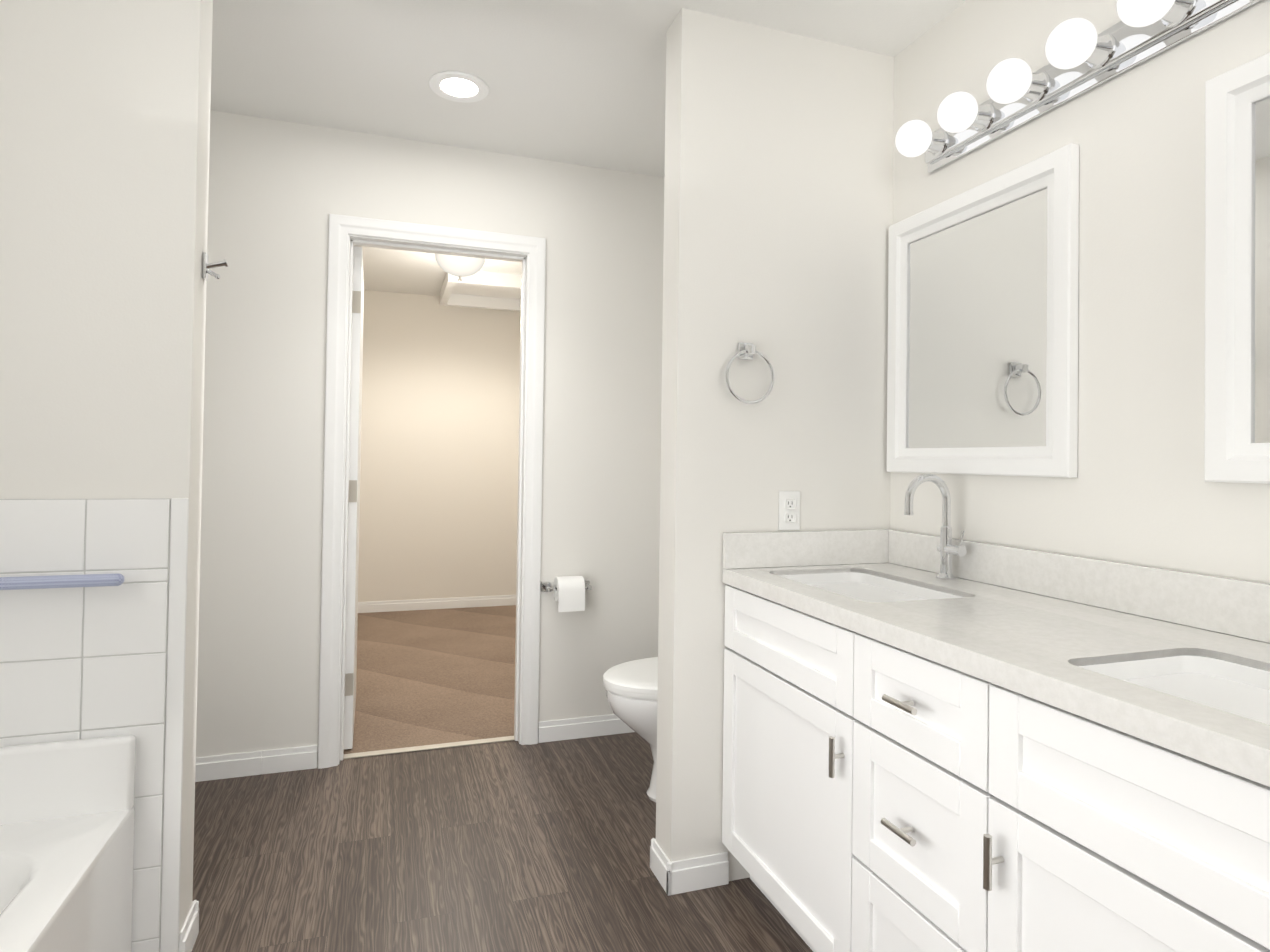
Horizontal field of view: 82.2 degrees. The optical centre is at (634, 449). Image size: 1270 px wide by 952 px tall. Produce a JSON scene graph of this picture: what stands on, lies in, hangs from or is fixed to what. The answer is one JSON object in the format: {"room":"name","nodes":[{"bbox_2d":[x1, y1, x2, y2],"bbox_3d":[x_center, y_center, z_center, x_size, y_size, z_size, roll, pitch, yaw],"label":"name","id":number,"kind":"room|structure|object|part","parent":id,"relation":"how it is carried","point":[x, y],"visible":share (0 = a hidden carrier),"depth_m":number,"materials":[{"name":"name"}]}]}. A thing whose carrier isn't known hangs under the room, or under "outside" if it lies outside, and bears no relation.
{"room":"bathroom","nodes":[
{"label":"bathroom","id":0,"kind":"room"},
{"bbox_2d":[0,0,212,932],"bbox_3d":[-1.460,-0.037,1.596,0.875,2.440,0.120,1,-1,-19],"label":"wall","id":1,"kind":"structure","parent":0,"point":[104,140],"depth_m":1.63,"materials":[{"name":"white paint"}]},
{"bbox_2d":[0,498,188,951],"bbox_3d":[-1.446,0.643,1.522,0.873,1.078,0.015,1,-1,-19],"label":"wall tile","id":2,"kind":"structure","parent":1,"relation":"attached to","point":[76,663],"depth_m":1.62,"materials":[{"name":"white tile"}]},
{"bbox_2d":[0,573,124,589],"bbox_3d":[-1.362,0.278,1.515,0.518,0.056,0.058,1,-1,-19],"label":"grab bar","id":3,"kind":"object","parent":2,"relation":"attached to","point":[53,581],"visible":1,"depth_m":1.54,"materials":[{"name":"silver metal"}]},
{"bbox_2d":[179,900,198,951],"bbox_3d":[-1.477,1.141,1.648,0.858,0.085,0.013,1,-1,-19],"label":"baseboard","id":4,"kind":"structure","parent":1,"relation":"attached to","point":[189,932],"depth_m":1.72,"materials":[{"name":"white paint"}]},
{"bbox_2d":[202,252,228,280],"bbox_3d":[-1.022,-0.444,1.776,0.053,0.064,0.032,1,-1,-19],"label":"robe hook","id":5,"kind":"object","parent":1,"relation":"attached to","point":[207,266],"visible":1,"depth_m":1.77,"materials":[{"name":"silver metal"}]},
{"bbox_2d":[344,605,515,753],"bbox_3d":[-1.326,1.253,4.311,2.650,0.064,2.885,1,-1,-19],"label":"floor carpet","id":6,"kind":"object","parent":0,"point":[431,676],"visible":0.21,"depth_m":3.90,"materials":[{"name":"beige carpet"}]},
{"bbox_2d":[196,110,663,766],"bbox_3d":[-0.916,-0.010,2.933,2.770,2.440,0.120,1,-1,-19],"label":"wall","id":7,"kind":"structure","parent":0,"point":[278,192],"depth_m":2.81,"materials":[{"name":"white paint"}]},
{"bbox_2d":[195,745,317,781],"bbox_3d":[-1.711,1.152,2.580,1.077,0.085,0.013,1,-1,-19],"label":"baseboard","id":8,"kind":"structure","parent":7,"relation":"attached to","point":[216,767],"depth_m":2.68,"materials":[{"name":"white paint"}]},
{"bbox_2d":[344,246,363,749],"bbox_3d":[-1.269,0.190,3.204,0.110,2.014,0.718,1,-1,-19],"label":"door leaf","id":9,"kind":"structure","parent":7,"relation":"in","point":[354,507],"depth_m":2.92,"materials":[{"name":"white paint"}]},
{"bbox_3d":[-1.129,0.172,2.894,0.042,1.634,0.041,1,-1,-19],"label":"door hinges","id":10,"kind":"part","parent":9,"relation":"part of","materials":[{"name":"white wood"}]},
{"bbox_2d":[318,214,545,768],"bbox_3d":[-0.807,0.159,2.960,0.842,2.106,0.140,1,-1,-19],"label":"door frame","id":11,"kind":"structure","parent":7,"relation":"attached to","point":[341,228],"depth_m":2.88,"materials":[{"name":"white paint"}]},
{"bbox_2d":[541,576,591,611],"bbox_3d":[-0.276,0.593,3.021,0.210,0.135,0.114,1,-1,-19],"label":"paper holder","id":12,"kind":"object","parent":7,"relation":"attached to","point":[569,593],"visible":1,"depth_m":2.98,"materials":[{"name":"white paper"}]},
{"bbox_2d":[538,714,634,742],"bbox_3d":[-0.020,1.184,3.158,0.807,0.085,0.013,1,-1,-19],"label":"baseboard","id":13,"kind":"structure","parent":7,"relation":"attached to","point":[601,725],"depth_m":3.08,"materials":[{"name":"white paint"}]},
{"bbox_2d":[358,290,520,601],"bbox_3d":[-1.759,0.018,5.646,2.650,2.440,0.100,1,-1,-19],"label":"wall","id":14,"kind":"structure","parent":0,"point":[439,454],"depth_m":5.67,"materials":[{"name":"white paint"}]},
{"bbox_2d":[358,595,515,612],"bbox_3d":[-1.823,1.194,5.554,2.310,0.085,0.013,1,-1,-19],"label":"baseboard","id":15,"kind":"structure","parent":14,"relation":"attached to","point":[425,604],"depth_m":5.63,"materials":[{"name":"white paint"}]},
{"bbox_2d":[440,271,520,311],"bbox_3d":[-1.058,-1.152,5.316,0.660,0.090,0.800,1,-1,-19],"label":"trim","id":16,"kind":"structure","parent":14,"relation":"attached to","point":[489,290],"depth_m":5.44,"materials":[{"name":"white paint"}]},
{"bbox_2d":[192,732,812,951],"bbox_3d":[-0.205,1.219,0.784,3.170,0.060,4.515,1,-1,-19],"label":"floor","id":17,"kind":"structure","parent":0,"point":[510,846],"depth_m":2.12,"materials":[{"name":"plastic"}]},
{"bbox_2d":[0,735,135,951],"bbox_3d":[-1.240,0.896,0.774,0.786,0.557,1.521,1,-1,-19],"label":"bathtub","id":18,"kind":"object","parent":17,"relation":"on","point":[67,814],"visible":1,"depth_m":1.50,"materials":[{"name":"white ceramic"}]},
{"bbox_2d":[343,736,514,758],"bbox_3d":[-0.826,1.209,2.957,0.690,0.006,0.040,1,-1,-19],"label":"threshold","id":19,"kind":"object","parent":17,"relation":"on","point":[424,747],"depth_m":2.94,"materials":[{"name":"beige wood"}]},
{"bbox_2d":[603,657,657,801],"bbox_3d":[0.244,0.831,2.614,0.739,0.782,0.430,1,-1,-19],"label":"toilet","id":20,"kind":"object","parent":17,"relation":"on","point":[631,687],"visible":0.23,"depth_m":2.45,"materials":[{"name":"white ceramic"}]},
{"bbox_3d":[0.148,0.802,2.581,0.535,0.052,0.396,1,-1,-19],"label":"seat","id":21,"kind":"part","parent":20,"relation":"part of","materials":[{"name":"white plastic"}]},
{"bbox_2d":[722,578,1269,951],"bbox_3d":[0.742,0.791,1.397,0.590,0.840,1.536,1,-1,-19],"label":"bathroom vanity","id":22,"kind":"object","parent":17,"relation":"on","point":[944,740],"depth_m":1.21,"materials":[{"name":"white paint"}]},
{"bbox_3d":[0.481,0.708,1.306,0.035,0.513,0.422,1,-1,-19],"label":"handle","id":23,"kind":"part","parent":22,"relation":"part of","materials":[{"name":"silver metal"}]},
{"bbox_2d":[722,562,1269,773],"bbox_3d":[0.762,0.351,1.402,0.564,0.040,1.548,1,-1,-19],"label":"countertop","id":24,"kind":"structure","parent":22,"relation":"on","point":[1042,642],"depth_m":1.26,"materials":[{"name":"white stone"}]},
{"bbox_2d":[786,570,949,601],"bbox_3d":[0.573,0.419,1.830,0.344,0.145,0.494,1,-1,-19],"label":"sink","id":25,"kind":"object","parent":24,"relation":"in","point":[858,583],"depth_m":1.99,"materials":[{"name":"white ceramic"}]},
{"bbox_2d":[904,474,969,577],"bbox_3d":[0.774,0.200,1.884,0.155,0.275,0.080,1,-1,-19],"label":"faucet","id":26,"kind":"object","parent":24,"relation":"on","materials":[{"name":"silver metal"}]},
{"bbox_2d":[1082,654,1269,717],"bbox_3d":[0.872,0.411,0.956,0.344,0.145,0.494,1,-1,-19],"label":"sink","id":27,"kind":"object","parent":24,"relation":"in","point":[1224,681],"depth_m":1.16,"materials":[{"name":"white ceramic"}]},
{"bbox_2d":[210,0,965,295],"bbox_3d":[-0.652,-1.276,2.233,3.170,0.080,7.500,1,-1,-19],"label":"ceiling","id":28,"kind":"structure","parent":0,"point":[580,82],"depth_m":2.33,"materials":[{"name":"white paint"}]},
{"bbox_2d":[429,71,488,102],"bbox_3d":[-0.596,-1.228,2.468,0.200,0.008,0.200,1,-1,-19],"label":"recessed light","id":29,"kind":"object","parent":28,"relation":"in","point":[458,86],"visible":1,"depth_m":2.46,"materials":[{"name":"white paint"}]},
{"bbox_2d":[435,254,484,281],"bbox_3d":[-1.068,-1.117,4.446,0.310,0.186,0.310,1,-1,-19],"label":"dome pendant lamp","id":30,"kind":"object","parent":28,"relation":"hanging from","point":[459,266],"visible":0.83,"depth_m":4.37,"materials":[{"name":"white glass"}]},
{"bbox_2d":[656,8,893,880],"bbox_3d":[0.431,-0.002,2.178,0.710,2.440,0.120,1,-1,-19],"label":"wall","id":31,"kind":"structure","parent":0,"point":[778,199],"depth_m":2.09,"materials":[{"name":"white paint"}]},
{"bbox_2d":[650,838,728,877],"bbox_3d":[0.368,1.175,2.215,0.683,0.085,0.013,1,-1,-19],"label":"baseboard","id":32,"kind":"structure","parent":31,"relation":"attached to","point":[661,866],"depth_m":2.02,"materials":[{"name":"white paint"}]},
{"bbox_2d":[725,342,773,403],"bbox_3d":[0.320,-0.216,2.054,0.153,0.176,0.045,1,-1,-19],"label":"towel ring","id":33,"kind":"object","parent":31,"relation":"attached to","point":[747,351],"visible":0.98,"depth_m":2.05,"materials":[{"name":"silver metal"}]},
{"bbox_2d":[778,491,799,529],"bbox_3d":[0.449,0.177,2.113,0.070,0.114,0.010,1,-1,-19],"label":"electrical outlet plate","id":34,"kind":"object","parent":31,"relation":"attached to","point":[789,510],"visible":1,"depth_m":2.11,"materials":[{"name":"white plastic"}]},
{"bbox_2d":[723,530,889,569],"bbox_3d":[0.506,0.288,2.123,0.544,0.100,0.020,1,-1,-19],"label":"backsplash","id":35,"kind":"structure","parent":31,"relation":"attached to","point":[831,547],"depth_m":2.11,"materials":[{"name":"white stone"}]},
{"bbox_2d":[890,0,1269,583],"bbox_3d":[1.155,-0.004,1.342,0.120,2.440,4.470,1,-1,-19],"label":"wall","id":36,"kind":"structure","parent":0,"point":[1138,490],"depth_m":1.54,"materials":[{"name":"white paint"}]},
{"bbox_2d":[887,143,1078,477],"bbox_3d":[0.882,-0.309,1.926,0.028,0.750,0.625,1,-1,-19],"label":"mirror","id":37,"kind":"object","parent":36,"relation":"attached to","point":[982,373],"visible":0.98,"depth_m":1.86,"materials":[{"name":"white paint"}]},
{"bbox_3d":[0.890,-0.309,1.929,0.006,0.730,0.605,1,-1,-19],"label":"glass","id":38,"kind":"part","parent":37,"relation":"part of","materials":[{"name":"white"}]},
{"bbox_2d":[895,0,1261,172],"bbox_3d":[0.977,-0.855,1.467,0.164,0.110,1.265,1,-1,-19],"label":"sconce","id":39,"kind":"object","parent":36,"relation":"attached to","point":[1082,56],"visible":1,"depth_m":1.63,"materials":[{"name":"white glass"}]},
{"bbox_2d":[890,530,1269,641],"bbox_3d":[1.020,0.286,1.491,0.020,0.100,1.548,1,-1,-19],"label":"backsplash","id":40,"kind":"structure","parent":36,"relation":"attached to","point":[1228,605],"depth_m":1.51,"materials":[{"name":"white stone"}]},
{"bbox_2d":[1204,52,1269,483],"bbox_3d":[1.175,-0.318,1.067,0.028,0.750,0.625,1,-1,-19],"label":"mirror","id":41,"kind":"object","parent":36,"relation":"attached to","point":[1237,298],"visible":0.97,"depth_m":1.31,"materials":[{"name":"white paint"}]},
{"bbox_3d":[1.184,-0.318,1.070,0.006,0.730,0.605,1,-1,-19],"label":"glass","id":42,"kind":"part","parent":41,"relation":"part of","materials":[{"name":"white"}]}
]}

